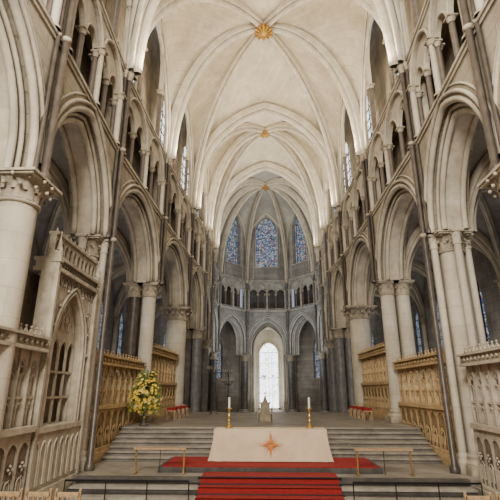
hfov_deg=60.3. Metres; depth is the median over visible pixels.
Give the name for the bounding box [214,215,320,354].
wall
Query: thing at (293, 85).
ceiling
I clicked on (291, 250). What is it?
trim
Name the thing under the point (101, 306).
window
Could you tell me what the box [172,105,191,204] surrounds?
arcade
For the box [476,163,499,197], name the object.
column
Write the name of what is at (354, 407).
stool
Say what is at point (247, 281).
shaft
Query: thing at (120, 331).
window
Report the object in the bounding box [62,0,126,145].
arcade
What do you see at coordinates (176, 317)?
column
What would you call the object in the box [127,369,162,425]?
flower arrangement
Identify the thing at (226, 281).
arcade
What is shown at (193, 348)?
column
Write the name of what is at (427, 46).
arcade
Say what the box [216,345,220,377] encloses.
window
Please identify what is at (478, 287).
window
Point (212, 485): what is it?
carpet runner
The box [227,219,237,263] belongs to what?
window
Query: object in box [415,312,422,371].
window
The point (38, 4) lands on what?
trim
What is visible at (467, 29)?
shaft
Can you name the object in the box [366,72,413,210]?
arcade
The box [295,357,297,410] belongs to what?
column
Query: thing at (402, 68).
shaft
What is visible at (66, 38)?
shaft
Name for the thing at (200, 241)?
arcade
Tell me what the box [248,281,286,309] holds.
arcade
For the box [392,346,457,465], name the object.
screen
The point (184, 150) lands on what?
window
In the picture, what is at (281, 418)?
floor
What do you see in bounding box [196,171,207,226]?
arcade
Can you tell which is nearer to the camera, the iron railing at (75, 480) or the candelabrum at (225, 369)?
the iron railing at (75, 480)
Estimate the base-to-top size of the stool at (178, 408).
0.500 m
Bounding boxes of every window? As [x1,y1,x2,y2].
[96,306,102,369]
[116,314,122,371]
[160,102,164,145]
[181,147,188,189]
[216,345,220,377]
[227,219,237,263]
[256,219,276,266]
[260,343,278,407]
[295,218,306,262]
[314,343,319,377]
[343,143,350,191]
[367,97,371,140]
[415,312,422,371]
[436,302,445,368]
[476,281,490,345]
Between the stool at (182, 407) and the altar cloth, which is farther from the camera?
the stool at (182, 407)
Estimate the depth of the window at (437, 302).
27.49 m
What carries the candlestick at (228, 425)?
on the altar cloth
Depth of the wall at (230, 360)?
45.52 m
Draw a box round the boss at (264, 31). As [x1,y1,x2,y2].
[254,23,273,40]
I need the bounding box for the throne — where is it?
[257,393,272,421]
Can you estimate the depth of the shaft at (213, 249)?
34.09 m
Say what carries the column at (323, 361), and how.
on the floor
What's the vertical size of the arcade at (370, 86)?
8.300 m
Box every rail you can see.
[133,447,186,473]
[353,448,414,475]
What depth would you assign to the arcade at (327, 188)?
31.11 m
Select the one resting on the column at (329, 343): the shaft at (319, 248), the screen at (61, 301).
the shaft at (319, 248)
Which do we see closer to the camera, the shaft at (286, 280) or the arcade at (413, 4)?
the arcade at (413, 4)
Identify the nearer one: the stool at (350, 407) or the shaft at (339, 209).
the stool at (350, 407)
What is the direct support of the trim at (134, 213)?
attached to the wall at (45, 40)
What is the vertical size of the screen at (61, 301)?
6.230 m
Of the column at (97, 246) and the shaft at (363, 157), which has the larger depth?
the shaft at (363, 157)
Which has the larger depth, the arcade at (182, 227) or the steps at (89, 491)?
the arcade at (182, 227)
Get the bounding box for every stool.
[166,408,176,419]
[171,407,181,418]
[176,406,184,416]
[181,405,188,415]
[349,406,358,416]
[353,406,360,417]
[357,407,367,418]
[361,408,372,420]
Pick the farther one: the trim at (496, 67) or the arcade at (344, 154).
the arcade at (344, 154)
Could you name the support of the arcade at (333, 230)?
attached to the wall at (490, 27)
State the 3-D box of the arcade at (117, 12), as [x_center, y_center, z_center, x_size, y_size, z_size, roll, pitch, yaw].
[-4.622,-11.303,14.869,0.357,8.300,4.906,0,-18,-1]
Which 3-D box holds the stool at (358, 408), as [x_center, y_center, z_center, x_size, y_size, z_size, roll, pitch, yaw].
[5.151,7.494,19.761,0.400,0.500,0.400,-1,-18,2]
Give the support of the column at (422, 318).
on the floor
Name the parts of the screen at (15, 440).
panel, panel, cornice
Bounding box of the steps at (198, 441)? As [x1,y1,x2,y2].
[101,427,441,462]
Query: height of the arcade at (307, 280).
3.140 m
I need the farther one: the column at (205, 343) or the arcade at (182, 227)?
the column at (205, 343)
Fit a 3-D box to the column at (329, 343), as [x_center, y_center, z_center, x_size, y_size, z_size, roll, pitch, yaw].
[6.534,9.699,31.931,1.728,5.880,1.058,-1,-18,2]
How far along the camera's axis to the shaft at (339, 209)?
26.26 m
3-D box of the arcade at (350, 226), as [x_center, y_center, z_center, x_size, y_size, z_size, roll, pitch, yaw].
[5.953,-2.213,23.945,0.675,3.212,6.403,0,-18,0]
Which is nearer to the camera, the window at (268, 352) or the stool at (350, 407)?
the stool at (350, 407)
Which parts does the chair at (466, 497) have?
backrest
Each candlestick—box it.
[225,396,232,427]
[306,397,313,427]
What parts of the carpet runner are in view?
rod, rod, rod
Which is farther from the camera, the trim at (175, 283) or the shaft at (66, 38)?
the trim at (175, 283)
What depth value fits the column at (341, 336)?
27.91 m
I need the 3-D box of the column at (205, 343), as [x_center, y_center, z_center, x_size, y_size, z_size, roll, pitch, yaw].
[-3.837,9.828,32.327,1.728,5.880,1.058,-1,-18,2]
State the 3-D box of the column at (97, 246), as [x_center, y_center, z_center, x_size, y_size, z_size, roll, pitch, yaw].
[-5.178,2.872,12.861,1.375,6.700,1.387,0,-18,0]
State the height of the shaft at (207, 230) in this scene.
7.200 m
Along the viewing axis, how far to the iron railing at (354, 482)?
9.68 m
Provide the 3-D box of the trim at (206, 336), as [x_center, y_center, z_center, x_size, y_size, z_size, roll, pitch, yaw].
[-3.638,4.471,31.852,1.174,4.014,4.670,-1,-18,2]
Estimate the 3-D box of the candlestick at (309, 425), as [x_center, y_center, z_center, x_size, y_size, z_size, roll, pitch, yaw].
[1.801,4.917,13.054,0.260,0.910,0.268,-1,-18,2]
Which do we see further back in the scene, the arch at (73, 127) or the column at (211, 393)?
the column at (211, 393)
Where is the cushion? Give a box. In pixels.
[361,408,371,410]
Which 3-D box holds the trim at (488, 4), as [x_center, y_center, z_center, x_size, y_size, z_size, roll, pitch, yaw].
[5.532,-2.824,21.793,0.753,3.420,35.151,-1,-18,2]
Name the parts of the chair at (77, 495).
leg, backrest, leg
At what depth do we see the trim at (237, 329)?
43.77 m
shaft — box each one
[33,0,76,180]
[84,69,134,470]
[157,156,172,285]
[187,208,196,308]
[202,229,210,329]
[209,248,215,340]
[210,262,215,346]
[216,272,221,351]
[244,280,248,354]
[285,279,291,353]
[312,271,319,351]
[317,246,326,340]
[318,261,325,346]
[322,228,332,328]
[336,206,347,307]
[359,152,378,283]
[397,60,460,473]
[459,0,499,172]
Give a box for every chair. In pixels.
[0,488,23,499]
[25,488,52,499]
[54,488,81,499]
[463,492,492,499]
[495,492,499,499]
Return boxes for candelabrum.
[207,357,219,413]
[222,369,233,412]
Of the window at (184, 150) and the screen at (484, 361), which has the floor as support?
the screen at (484, 361)
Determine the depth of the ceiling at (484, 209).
19.33 m
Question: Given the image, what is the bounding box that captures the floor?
[73,410,480,488]
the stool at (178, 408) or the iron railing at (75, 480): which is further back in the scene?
the stool at (178, 408)
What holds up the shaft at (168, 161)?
on the column at (146, 292)
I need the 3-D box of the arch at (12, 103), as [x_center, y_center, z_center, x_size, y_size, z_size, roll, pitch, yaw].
[-5.070,-4.109,7.077,1.130,3.795,5.870,-1,-18,2]
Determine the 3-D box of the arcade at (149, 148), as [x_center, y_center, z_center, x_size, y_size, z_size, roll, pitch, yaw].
[-4.567,-4.011,18.341,0.673,3.162,6.201,-1,-18,3]
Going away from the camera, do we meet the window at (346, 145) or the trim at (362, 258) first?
the trim at (362, 258)
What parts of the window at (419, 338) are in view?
frame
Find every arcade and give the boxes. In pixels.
[42,0,62,30]
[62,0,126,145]
[113,0,131,63]
[120,80,166,214]
[137,20,167,153]
[167,171,192,254]
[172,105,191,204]
[193,217,206,270]
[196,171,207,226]
[208,242,212,284]
[214,268,219,303]
[219,275,246,309]
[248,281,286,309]
[287,274,314,308]
[314,266,319,302]
[320,242,325,283]
[324,170,336,225]
[326,215,340,269]
[340,101,359,202]
[340,167,366,252]
[364,13,394,149]
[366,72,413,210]
[398,0,418,55]
[406,0,472,138]
[473,0,484,17]
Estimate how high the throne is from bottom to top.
1.160 m
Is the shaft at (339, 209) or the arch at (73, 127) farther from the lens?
the shaft at (339, 209)
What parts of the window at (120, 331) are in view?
frame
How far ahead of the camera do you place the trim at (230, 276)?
44.29 m
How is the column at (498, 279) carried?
on the floor
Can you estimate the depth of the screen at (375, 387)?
20.73 m
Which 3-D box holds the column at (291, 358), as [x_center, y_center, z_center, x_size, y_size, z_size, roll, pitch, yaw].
[4.204,13.431,43.073,1.206,5.680,1.604,-1,-18,2]
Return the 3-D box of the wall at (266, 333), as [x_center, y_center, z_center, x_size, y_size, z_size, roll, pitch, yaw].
[2.136,13.847,51.426,6.400,10.300,7.540,-1,-18,2]
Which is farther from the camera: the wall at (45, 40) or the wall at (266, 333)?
the wall at (266, 333)
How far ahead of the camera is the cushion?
18.70 m
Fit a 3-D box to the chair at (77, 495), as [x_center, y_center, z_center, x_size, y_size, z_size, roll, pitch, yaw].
[-3.020,4.517,7.230,0.450,0.986,0.450,-1,-18,2]
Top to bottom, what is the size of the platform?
0.150 m
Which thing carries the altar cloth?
on the altar
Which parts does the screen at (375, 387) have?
cornice, panel, panel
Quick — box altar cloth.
[208,427,333,461]
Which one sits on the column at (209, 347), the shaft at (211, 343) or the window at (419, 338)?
the shaft at (211, 343)
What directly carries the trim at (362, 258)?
attached to the wall at (490, 27)
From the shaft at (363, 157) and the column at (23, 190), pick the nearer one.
the column at (23, 190)
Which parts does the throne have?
seat, backrest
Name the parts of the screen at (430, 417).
cornice, panel, panel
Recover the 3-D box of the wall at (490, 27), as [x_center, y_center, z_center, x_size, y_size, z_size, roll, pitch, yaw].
[6.300,-4.805,22.393,2.200,16.000,35.114,-1,-18,2]
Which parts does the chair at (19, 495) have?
backrest, leg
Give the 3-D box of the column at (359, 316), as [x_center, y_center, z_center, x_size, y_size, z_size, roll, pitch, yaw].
[6.419,6.231,24.539,1.894,5.860,1.876,-1,-18,2]
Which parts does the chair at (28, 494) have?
leg, backrest, leg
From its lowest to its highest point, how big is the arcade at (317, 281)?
3.140 m
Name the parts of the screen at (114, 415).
panel, panel, cornice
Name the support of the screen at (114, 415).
on the floor
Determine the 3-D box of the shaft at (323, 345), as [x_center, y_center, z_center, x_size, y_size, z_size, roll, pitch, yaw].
[6.324,4.637,37.831,0.367,7.600,0.614,-5,-19,15]
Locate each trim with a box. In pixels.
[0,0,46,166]
[31,0,212,287]
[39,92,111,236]
[106,180,159,282]
[160,234,188,306]
[186,265,203,328]
[202,285,210,339]
[209,304,218,351]
[214,264,320,311]
[220,311,245,354]
[224,214,242,277]
[248,313,287,354]
[253,216,280,278]
[289,214,309,277]
[289,310,317,354]
[317,303,325,351]
[321,0,495,286]
[324,283,333,339]
[330,263,349,327]
[346,232,375,304]
[375,175,430,279]
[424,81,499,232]
[491,28,499,154]
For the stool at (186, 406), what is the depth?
22.10 m
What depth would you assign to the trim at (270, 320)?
44.38 m
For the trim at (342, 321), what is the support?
attached to the wall at (490, 27)
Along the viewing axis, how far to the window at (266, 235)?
47.52 m
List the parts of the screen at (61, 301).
cornice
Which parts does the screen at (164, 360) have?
panel, cornice, panel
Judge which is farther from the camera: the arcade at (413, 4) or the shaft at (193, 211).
the shaft at (193, 211)
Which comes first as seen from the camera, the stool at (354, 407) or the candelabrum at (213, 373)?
the stool at (354, 407)
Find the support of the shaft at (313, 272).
on the column at (323, 361)
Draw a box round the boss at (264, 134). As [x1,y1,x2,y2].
[260,130,269,137]
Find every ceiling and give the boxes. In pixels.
[34,121,499,323]
[125,0,405,279]
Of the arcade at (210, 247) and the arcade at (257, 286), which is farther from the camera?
the arcade at (257, 286)
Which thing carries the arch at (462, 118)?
attached to the wall at (490, 27)
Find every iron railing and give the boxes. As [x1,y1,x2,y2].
[63,479,188,499]
[353,481,483,499]
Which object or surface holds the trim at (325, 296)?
attached to the wall at (490, 27)
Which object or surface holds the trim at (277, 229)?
attached to the wall at (302, 268)
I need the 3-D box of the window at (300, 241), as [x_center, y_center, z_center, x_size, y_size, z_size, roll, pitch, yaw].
[5.509,-1.382,45.753,0.060,5.750,2.100,13,-22,-35]
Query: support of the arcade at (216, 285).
attached to the wall at (45, 40)
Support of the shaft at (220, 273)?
on the column at (211, 393)
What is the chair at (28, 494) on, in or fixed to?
on the floor
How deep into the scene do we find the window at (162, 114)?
26.01 m
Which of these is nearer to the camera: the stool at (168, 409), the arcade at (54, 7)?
the arcade at (54, 7)
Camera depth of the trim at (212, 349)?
40.62 m
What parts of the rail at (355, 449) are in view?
leg, rail, leg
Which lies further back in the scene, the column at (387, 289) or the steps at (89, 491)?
the column at (387, 289)
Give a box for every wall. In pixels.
[2,0,210,339]
[28,233,239,411]
[71,9,463,307]
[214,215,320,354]
[248,322,288,411]
[296,247,499,411]
[322,0,499,338]
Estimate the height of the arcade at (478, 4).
3.140 m
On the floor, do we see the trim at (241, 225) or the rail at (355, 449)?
the rail at (355, 449)
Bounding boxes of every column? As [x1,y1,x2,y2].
[0,167,62,439]
[59,233,109,471]
[106,318,120,403]
[119,282,162,422]
[159,307,194,414]
[183,329,205,411]
[200,340,211,411]
[207,347,210,402]
[207,352,218,411]
[239,355,249,411]
[286,354,297,411]
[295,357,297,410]
[317,351,329,411]
[324,340,337,411]
[330,328,354,411]
[341,305,377,414]
[373,280,420,422]
[418,316,434,403]
[427,228,489,476]
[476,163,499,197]
[493,278,499,291]
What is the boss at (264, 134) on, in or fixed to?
attached to the ceiling at (293, 85)
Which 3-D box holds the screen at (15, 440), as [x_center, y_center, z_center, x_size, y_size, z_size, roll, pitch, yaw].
[-4.635,3.053,7.346,0.440,3.842,3.523,0,-18,1]
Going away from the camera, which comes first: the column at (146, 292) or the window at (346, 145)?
the column at (146, 292)
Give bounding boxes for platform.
[157,456,382,473]
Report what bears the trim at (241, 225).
attached to the wall at (302, 268)
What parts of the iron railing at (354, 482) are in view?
handrail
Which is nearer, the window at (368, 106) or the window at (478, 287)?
the window at (478, 287)
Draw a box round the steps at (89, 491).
[60,475,477,499]
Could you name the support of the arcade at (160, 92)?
attached to the wall at (45, 40)
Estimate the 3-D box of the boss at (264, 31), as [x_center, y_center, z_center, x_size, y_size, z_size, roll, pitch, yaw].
[0.770,-12.243,24.160,1.134,0.460,1.134,-1,-18,2]
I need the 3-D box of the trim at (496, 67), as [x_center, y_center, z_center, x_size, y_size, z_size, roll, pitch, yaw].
[5.492,-4.240,6.674,1.130,3.795,5.870,-1,-18,2]
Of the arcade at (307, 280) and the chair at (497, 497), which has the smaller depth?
the chair at (497, 497)
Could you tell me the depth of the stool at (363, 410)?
18.69 m
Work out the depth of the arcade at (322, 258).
34.03 m
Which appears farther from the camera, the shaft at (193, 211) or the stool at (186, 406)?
the shaft at (193, 211)
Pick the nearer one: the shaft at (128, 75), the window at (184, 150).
the shaft at (128, 75)
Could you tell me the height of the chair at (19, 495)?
0.986 m
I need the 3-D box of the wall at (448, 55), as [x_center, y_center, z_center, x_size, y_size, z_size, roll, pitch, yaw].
[0.967,-1.501,25.808,12.400,3.230,43.210,-1,-18,2]
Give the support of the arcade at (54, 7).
attached to the wall at (45, 40)
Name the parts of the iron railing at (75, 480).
handrail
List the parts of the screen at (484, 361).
cornice, panel, panel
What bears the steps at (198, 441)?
on the floor
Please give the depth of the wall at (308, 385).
31.69 m
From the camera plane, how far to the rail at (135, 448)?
11.44 m
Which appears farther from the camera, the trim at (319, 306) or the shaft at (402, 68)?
the trim at (319, 306)
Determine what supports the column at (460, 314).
on the floor
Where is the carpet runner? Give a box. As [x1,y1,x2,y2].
[195,472,344,499]
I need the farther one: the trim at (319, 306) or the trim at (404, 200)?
the trim at (319, 306)
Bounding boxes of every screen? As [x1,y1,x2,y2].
[0,323,51,499]
[11,227,100,499]
[86,347,145,463]
[151,343,179,419]
[357,342,390,419]
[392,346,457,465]
[456,340,499,499]
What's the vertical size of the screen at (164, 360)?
3.352 m
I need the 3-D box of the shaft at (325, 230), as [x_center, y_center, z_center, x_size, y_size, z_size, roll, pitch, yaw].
[5.439,1.908,30.093,0.374,7.200,0.620,-1,-18,2]
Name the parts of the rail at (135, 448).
leg, rail, leg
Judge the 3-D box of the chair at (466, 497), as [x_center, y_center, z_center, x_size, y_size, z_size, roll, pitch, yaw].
[3.674,4.433,6.974,0.450,0.986,0.450,-1,-18,2]
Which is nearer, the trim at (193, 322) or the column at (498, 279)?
the column at (498, 279)
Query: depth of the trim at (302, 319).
43.56 m
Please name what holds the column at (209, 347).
on the floor
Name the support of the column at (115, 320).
on the floor
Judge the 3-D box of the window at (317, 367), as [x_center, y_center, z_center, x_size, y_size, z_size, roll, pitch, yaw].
[7.782,11.294,46.167,2.000,4.700,0.100,-16,-24,40]
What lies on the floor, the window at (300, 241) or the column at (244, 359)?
the column at (244, 359)

